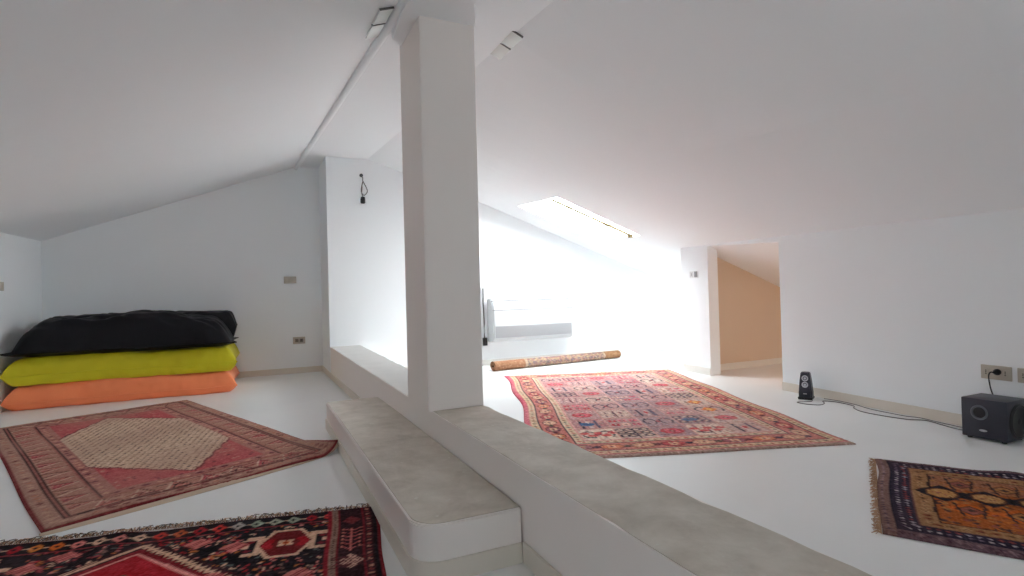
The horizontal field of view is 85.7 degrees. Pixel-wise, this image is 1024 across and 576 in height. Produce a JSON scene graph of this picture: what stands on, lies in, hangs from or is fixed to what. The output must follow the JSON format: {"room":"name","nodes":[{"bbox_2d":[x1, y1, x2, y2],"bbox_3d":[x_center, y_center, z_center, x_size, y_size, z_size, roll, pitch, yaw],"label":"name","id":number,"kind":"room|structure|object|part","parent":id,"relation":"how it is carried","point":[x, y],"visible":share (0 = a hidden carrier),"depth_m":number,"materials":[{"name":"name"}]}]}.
{"room":"attic room","nodes":[
{"label":"attic room","id":0,"kind":"room"},
{"bbox_2d":[0,232,41,403],"bbox_3d":[-3.171,0.225,1.476,0.120,1.745,10.570,-1,-1,-25],"label":"wall","id":1,"kind":"structure","parent":0,"point":[20,257],"depth_m":5.62,"materials":[{"name":"white paint"}]},
{"bbox_2d":[0,282,3,290],"bbox_3d":[-4.877,-0.017,5.261,0.014,0.085,0.130,-1,-1,-25],"label":"light switch","id":2,"kind":"object","parent":1,"relation":"attached to","point":[1,283],"visible":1,"depth_m":5.27,"materials":[{"name":"beige plastic"}]},
{"bbox_2d":[41,167,322,371],"bbox_3d":[-4.019,-0.227,6.981,3.030,2.797,0.100,-1,-1,-25],"label":"wall","id":3,"kind":"structure","parent":0,"point":[233,248],"depth_m":7.08,"materials":[{"name":"white paint"}]},
{"bbox_2d":[236,366,321,377],"bbox_3d":[-3.964,1.131,6.915,3.020,0.078,0.012,-1,-1,-25],"label":"baseboard","id":4,"kind":"structure","parent":3,"relation":"attached to","point":[256,373],"depth_m":7.32,"materials":[{"name":"beige"}]},
{"bbox_2d":[284,276,295,282],"bbox_3d":[-2.979,-0.108,7.404,0.155,0.092,0.014,-1,-1,-25],"label":"plate","id":5,"kind":"object","parent":3,"relation":"attached to","point":[286,279],"visible":1,"depth_m":7.40,"materials":[{"name":"beige plastic"}]},
{"bbox_2d":[293,337,304,343],"bbox_3d":[-2.870,0.706,7.436,0.155,0.092,0.016,-1,-1,-25],"label":"wall socket","id":6,"kind":"object","parent":3,"relation":"attached to","point":[296,340],"visible":1,"depth_m":7.43,"materials":[{"name":"beige plastic"}]},
{"bbox_2d":[319,156,682,371],"bbox_3d":[1.044,-0.344,8.888,7.760,2.799,0.900,-1,-1,-25],"label":"wall","id":7,"kind":"structure","parent":0,"point":[621,306],"depth_m":7.72,"materials":[{"name":"white paint"}]},
{"bbox_2d":[359,174,367,203],"bbox_3d":[-1.882,-1.265,7.004,0.093,0.385,0.081,-1,-1,-25],"label":"wire","id":8,"kind":"object","parent":7,"relation":"attached to","point":[362,200],"visible":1,"depth_m":6.98,"materials":[{"name":"grey"}]},
{"bbox_2d":[482,288,487,345],"bbox_3d":[-0.385,0.402,7.676,0.065,0.800,0.044,-1,-1,-25],"label":"power cord","id":9,"kind":"object","parent":7,"relation":"attached to","point":[484,340],"visible":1,"depth_m":7.68,"materials":[{"name":"grey plastic"}]},
{"bbox_2d":[487,296,572,341],"bbox_3d":[0.271,0.434,7.885,1.260,0.605,0.231,-1,-1,-25],"label":"air conditioner","id":10,"kind":"object","parent":7,"relation":"attached to","point":[521,318],"visible":1,"depth_m":7.76,"materials":[{"name":"white painted metal"},{"name":"white plastic"}]},
{"bbox_2d":[490,296,564,298],"bbox_3d":[0.238,0.137,7.942,1.160,0.007,0.088,-1,-1,-25],"label":"grille","id":11,"kind":"object","parent":10,"relation":"attached to","point":[552,296],"depth_m":7.91,"materials":[{"name":"grey"}]},
{"bbox_2d":[496,323,571,337],"bbox_3d":[0.323,0.595,7.783,1.204,0.160,0.010,-1,-1,-25],"label":"grille","id":12,"kind":"object","parent":10,"relation":"attached to","point":[503,330],"depth_m":7.77,"materials":[{"name":"grey metal"}]},
{"bbox_2d":[405,344,682,368],"bbox_3d":[1.437,1.003,8.539,7.397,0.078,0.012,-1,-1,-25],"label":"baseboard","id":13,"kind":"structure","parent":7,"relation":"attached to","point":[677,346],"depth_m":8.70,"materials":[{"name":"white"}]},
{"bbox_2d":[675,307,682,338],"bbox_3d":[2.947,0.586,9.454,0.670,0.550,0.050,-1,-1,-25],"label":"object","id":14,"kind":"structure","parent":7,"relation":"in","point":[677,337],"depth_m":9.38,"materials":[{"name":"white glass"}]},
{"bbox_2d":[0,0,1023,288],"bbox_3d":[1.722,-0.245,3.776,10.870,3.106,10.770,-1,-1,-25],"label":"ceiling","id":15,"kind":"structure","parent":0,"point":[676,124],"depth_m":3.47,"materials":[{"name":"white paint"}]},
{"bbox_2d":[294,0,405,169],"bbox_3d":[-0.456,-1.577,2.783,0.056,0.373,10.578,-1,-1,-28],"label":"trim","id":16,"kind":"structure","parent":15,"relation":"attached to","point":[377,43],"depth_m":4.02,"materials":[{"name":"white paint"}]},
{"bbox_2d":[366,6,393,38],"bbox_3d":[-0.782,-1.554,3.240,0.084,0.042,0.384,-1,-1,-27],"label":"ceiling lamp","id":17,"kind":"object","parent":15,"relation":"attached to","point":[383,15],"visible":1,"depth_m":3.21,"materials":[{"name":"white plastic"}]},
{"bbox_3d":[-0.827,-1.551,3.331,0.082,0.008,0.180,-23,10,-25],"label":"glass","id":18,"kind":"part","parent":17,"relation":"part of","materials":[{"name":"white glass"}]},
{"bbox_3d":[-0.738,-1.553,3.155,0.082,0.008,0.180,-23,10,-25],"label":"glass","id":19,"kind":"part","parent":17,"relation":"part of","materials":[{"name":"white glass"}]},
{"bbox_2d":[490,31,522,59],"bbox_3d":[-0.040,-1.598,3.635,0.080,0.052,0.379,-1,-1,-23],"label":"ceiling lamp","id":20,"kind":"object","parent":15,"relation":"attached to","point":[514,37],"visible":1,"depth_m":3.61,"materials":[{"name":"white plastic"}]},
{"bbox_3d":[-0.081,-1.597,3.727,0.080,0.008,0.177,25,-9,-22],"label":"glass","id":21,"kind":"part","parent":20,"relation":"part of","materials":[{"name":"white glass"}]},
{"bbox_3d":[-0.003,-1.596,3.548,0.080,0.008,0.177,25,-9,-22],"label":"glass","id":22,"kind":"part","parent":20,"relation":"part of","materials":[{"name":"white glass"}]},
{"bbox_2d":[519,198,639,239],"bbox_3d":[0.861,-0.976,7.042,1.287,0.737,1.053,-1,-1,-25],"label":"window","id":23,"kind":"structure","parent":15,"relation":"attached to","point":[553,210],"depth_m":7.49,"materials":[{"name":"white glass"}]},
{"bbox_3d":[0.899,-1.062,7.057,1.187,0.525,1.043,-1,-1,-25],"label":"sash","id":24,"kind":"part","parent":23,"relation":"part of","materials":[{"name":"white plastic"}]},
{"bbox_3d":[0.973,-0.839,6.636,1.139,0.426,0.028,-1,-1,-25],"label":"blind rail","id":25,"kind":"part","parent":23,"relation":"part of","materials":[{"name":"wood"}]},
{"bbox_2d":[0,349,1023,575],"bbox_3d":[1.746,0.989,3.760,10.890,0.001,10.770,-1,-1,-25],"label":"floor","id":26,"kind":"structure","parent":0,"point":[819,499],"depth_m":3.05,"materials":[{"name":"white concrete"}]},
{"bbox_2d":[0,366,239,410],"bbox_3d":[-4.165,1.039,6.145,2.009,0.256,1.191,-1,-1,-25],"label":"floor cushion","id":27,"kind":"object","parent":26,"relation":"on","point":[40,396],"visible":0.66,"depth_m":5.61,"materials":[{"name":"orange fabric"}]},
{"bbox_2d":[0,343,239,386],"bbox_3d":[-4.167,0.790,6.144,2.014,0.291,1.181,-1,-1,-25],"label":"floor cushion","id":28,"kind":"object","parent":27,"relation":"on","point":[26,371],"visible":0.76,"depth_m":5.61,"materials":[{"name":"yellow fabric"}]},
{"bbox_2d":[0,310,238,356],"bbox_3d":[-4.077,0.449,5.934,2.013,0.424,0.832,-1,-1,-25],"label":"floor cushion","id":29,"kind":"object","parent":28,"relation":"on","point":[138,330],"visible":1,"depth_m":5.64,"materials":[{"name":"black fabric"}]},
{"bbox_2d":[52,313,107,318],"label":"floor cushion","id":30,"kind":"object","parent":29,"relation":"on","point":[84,315],"depth_m":6.02,"materials":[{"name":"black fabric"}]},
{"bbox_2d":[176,310,237,336],"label":"floor cushion","id":31,"kind":"object","parent":29,"relation":"on","point":[227,318],"depth_m":6.59,"materials":[{"name":"black fabric"}]},
{"bbox_2d":[0,400,338,536],"bbox_3d":[-2.664,1.065,3.986,3.102,0.085,1.494,-2,-1,43],"label":"rug","id":32,"kind":"object","parent":26,"relation":"on","point":[77,471],"visible":1,"depth_m":3.50,"materials":[{"name":"fabric"}]},
{"bbox_2d":[0,503,385,575],"bbox_3d":[-1.449,1.043,1.677,2.139,0.021,1.660,-1,-1,-14],"label":"rug","id":33,"kind":"object","parent":26,"relation":"on","point":[339,542],"visible":0.99,"depth_m":2.19,"materials":[{"name":"fabric"}]},
{"bbox_2d":[325,397,522,575],"bbox_3d":[-0.696,0.946,3.137,0.408,0.204,2.604,-1,-1,-25],"label":"step","id":34,"kind":"structure","parent":26,"relation":"on","point":[438,515],"depth_m":2.23,"materials":[{"name":"white paint"}]},
{"bbox_2d":[490,350,620,370],"bbox_3d":[0.663,0.992,7.658,2.115,0.125,0.155,-1,-1,-31],"label":"rolled rug","id":35,"kind":"object","parent":26,"relation":"on","point":[561,359],"visible":1,"depth_m":7.52,"materials":[{"name":"fabric"}]},
{"bbox_2d":[504,369,855,457],"bbox_3d":[1.050,1.011,5.035,2.048,0.017,3.416,-1,-1,-4],"label":"rug","id":36,"kind":"object","parent":26,"relation":"on","point":[639,413],"visible":0.98,"depth_m":4.26,"materials":[{"name":"fabric"}]},
{"bbox_2d":[798,371,814,399],"bbox_3d":[2.597,0.860,4.873,0.116,0.235,0.132,-2,-1,37],"label":"loudspeaker","id":37,"kind":"object","parent":26,"relation":"on","point":[806,392],"visible":1,"depth_m":4.83,"materials":[{"name":"black plastic"}]},
{"bbox_2d":[797,400,961,429],"bbox_3d":[2.816,0.961,4.215,0.294,0.009,1.243,-1,-1,-25],"label":"cable","id":38,"kind":"object","parent":26,"relation":"on","point":[812,400],"visible":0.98,"depth_m":4.21,"materials":[{"name":"grey plastic"}]},
{"bbox_2d":[824,398,961,427],"bbox_3d":[2.910,0.955,4.235,0.029,0.016,1.206,-1,-1,-19],"label":"cable","id":39,"kind":"object","parent":26,"relation":"on","point":[824,398],"visible":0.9,"depth_m":4.19,"materials":[{"name":"grey plastic"}]},
{"bbox_2d":[868,458,1023,559],"bbox_3d":[2.487,0.940,2.197,1.789,0.028,1.119,-2,-1,32],"label":"rug","id":40,"kind":"object","parent":26,"relation":"on","point":[982,511],"visible":1,"depth_m":2.42,"materials":[{"name":"fabric"}]},
{"bbox_2d":[961,393,1023,443],"bbox_3d":[3.055,0.823,3.491,0.245,0.258,0.252,-1,-1,-25],"label":"subwoofer","id":41,"kind":"object","parent":26,"relation":"on","point":[1000,418],"visible":1,"depth_m":3.42,"materials":[{"name":"black plastic"}]},
{"bbox_2d":[330,345,872,575],"bbox_3d":[0.028,0.825,2.507,0.405,0.396,9.752,-1,-1,-25],"label":"wall","id":42,"kind":"structure","parent":0,"point":[586,513],"depth_m":1.78,"materials":[{"name":"white paint"}]},
{"bbox_2d":[322,366,360,399],"bbox_3d":[-1.834,1.066,5.974,0.012,0.078,3.496,-1,-1,-26],"label":"baseboard","id":43,"kind":"structure","parent":42,"relation":"attached to","point":[348,391],"depth_m":6.01,"materials":[{"name":"beige"}]},
{"bbox_2d":[400,16,482,411],"bbox_3d":[-0.441,-0.430,3.369,0.331,2.254,0.460,-1,-1,-25],"label":"pillar","id":44,"kind":"structure","parent":42,"relation":"on","point":[438,100],"depth_m":3.17,"materials":[{"name":"white paint"}]},
{"bbox_2d":[392,0,475,45],"bbox_3d":[0.679,-1.659,0.818,0.440,0.145,6.040,-1,-1,-25],"label":"beam","id":45,"kind":"structure","parent":44,"relation":"on","point":[458,11],"depth_m":3.08,"materials":[{"name":"white paint"}]},
{"bbox_2d":[523,542,562,575],"bbox_3d":[0.987,0.935,0.027,0.012,0.078,4.450,-1,-1,-25],"label":"baseboard","id":46,"kind":"structure","parent":42,"relation":"attached to","point":[537,564],"depth_m":1.94,"materials":[{"name":"beige concrete"}]},
{"bbox_2d":[680,245,720,374],"bbox_3d":[3.909,0.210,7.358,3.890,1.512,0.497,-1,-1,-25],"label":"wall","id":47,"kind":"structure","parent":0,"point":[700,300],"depth_m":6.44,"materials":[{"name":"white paint"}]},
{"bbox_2d":[689,271,697,277],"bbox_3d":[2.157,-0.161,6.545,0.016,0.085,0.155,-1,-1,-19],"label":"light switch","id":48,"kind":"object","parent":47,"relation":"attached to","point":[693,274],"visible":1,"depth_m":6.54,"materials":[{"name":"white plastic"}]},
{"bbox_2d":[683,364,710,374],"bbox_3d":[2.186,0.965,6.537,0.012,0.078,0.498,-1,-1,-19],"label":"baseboard","id":49,"kind":"structure","parent":47,"relation":"attached to","point":[707,371],"depth_m":6.51,"materials":[{"name":"white"}]},
{"bbox_2d":[717,257,781,363],"bbox_3d":[3.998,0.236,7.378,3.714,1.454,0.015,-1,-1,-25],"label":"wall","id":50,"kind":"structure","parent":0,"point":[749,304],"depth_m":6.86,"materials":[{"name":"beige paint"}]},
{"bbox_2d":[720,358,781,370],"bbox_3d":[4.022,0.924,7.359,3.714,0.078,0.012,-1,-1,-25],"label":"baseboard","id":51,"kind":"structure","parent":50,"relation":"attached to","point":[737,365],"depth_m":6.86,"materials":[{"name":"white"}]},
{"bbox_2d":[778,208,1023,413],"bbox_3d":[3.683,0.180,2.339,0.149,1.488,6.378,-1,-1,-19],"label":"wall","id":52,"kind":"structure","parent":0,"point":[909,313],"depth_m":4.15,"materials":[{"name":"white paint"}]},
{"bbox_2d":[707,237,778,245],"bbox_3d":[2.471,-0.475,5.851,0.149,0.081,1.069,-1,-1,-19],"label":"lintel","id":53,"kind":"object","parent":52,"relation":"attached to","point":[773,239],"visible":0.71,"depth_m":5.63,"materials":[{"name":"white paint"}]},
{"bbox_2d":[782,382,961,425],"bbox_3d":[3.628,0.887,2.297,0.012,0.078,6.358,-1,-1,-19],"label":"baseboard","id":54,"kind":"structure","parent":52,"relation":"attached to","point":[931,414],"depth_m":4.32,"materials":[{"name":"beige"}]},
{"bbox_2d":[981,364,1011,381],"bbox_3d":[3.172,0.555,3.615,0.016,0.092,0.175,-1,-1,-19],"label":"wall socket","id":55,"kind":"object","parent":52,"relation":"attached to","point":[1006,372],"visible":0.98,"depth_m":3.60,"materials":[{"name":"beige plastic"}]},
{"bbox_2d":[982,368,989,374],"bbox_3d":[3.150,0.556,3.665,0.004,0.044,0.042,-1,-1,-19],"label":"socket","id":56,"kind":"object","parent":55,"relation":"attached to","point":[985,371],"depth_m":3.67,"materials":[{"name":"beige plastic"}]},
{"bbox_2d":[988,369,1000,393],"bbox_3d":[3.146,0.699,3.591,0.066,0.342,0.042,-1,-1,-7],"label":"plug","id":57,"kind":"object","parent":55,"relation":"in","point":[995,371],"visible":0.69,"depth_m":3.59,"materials":[{"name":"black plastic"}]},
{"bbox_2d":[1001,370,1008,377],"bbox_3d":[3.185,0.554,3.561,0.004,0.044,0.042,-1,-1,-19],"label":"socket","id":58,"kind":"object","parent":55,"relation":"attached to","point":[1004,373],"depth_m":3.56,"materials":[{"name":"beige plastic"}]},
{"bbox_2d":[1017,368,1023,382],"bbox_3d":[3.239,0.552,3.419,0.016,0.092,0.175,-1,-1,-19],"label":"wall socket","id":59,"kind":"object","parent":52,"relation":"attached to","point":[1020,371],"visible":1,"depth_m":3.48,"materials":[{"name":"beige plastic"}]}
]}

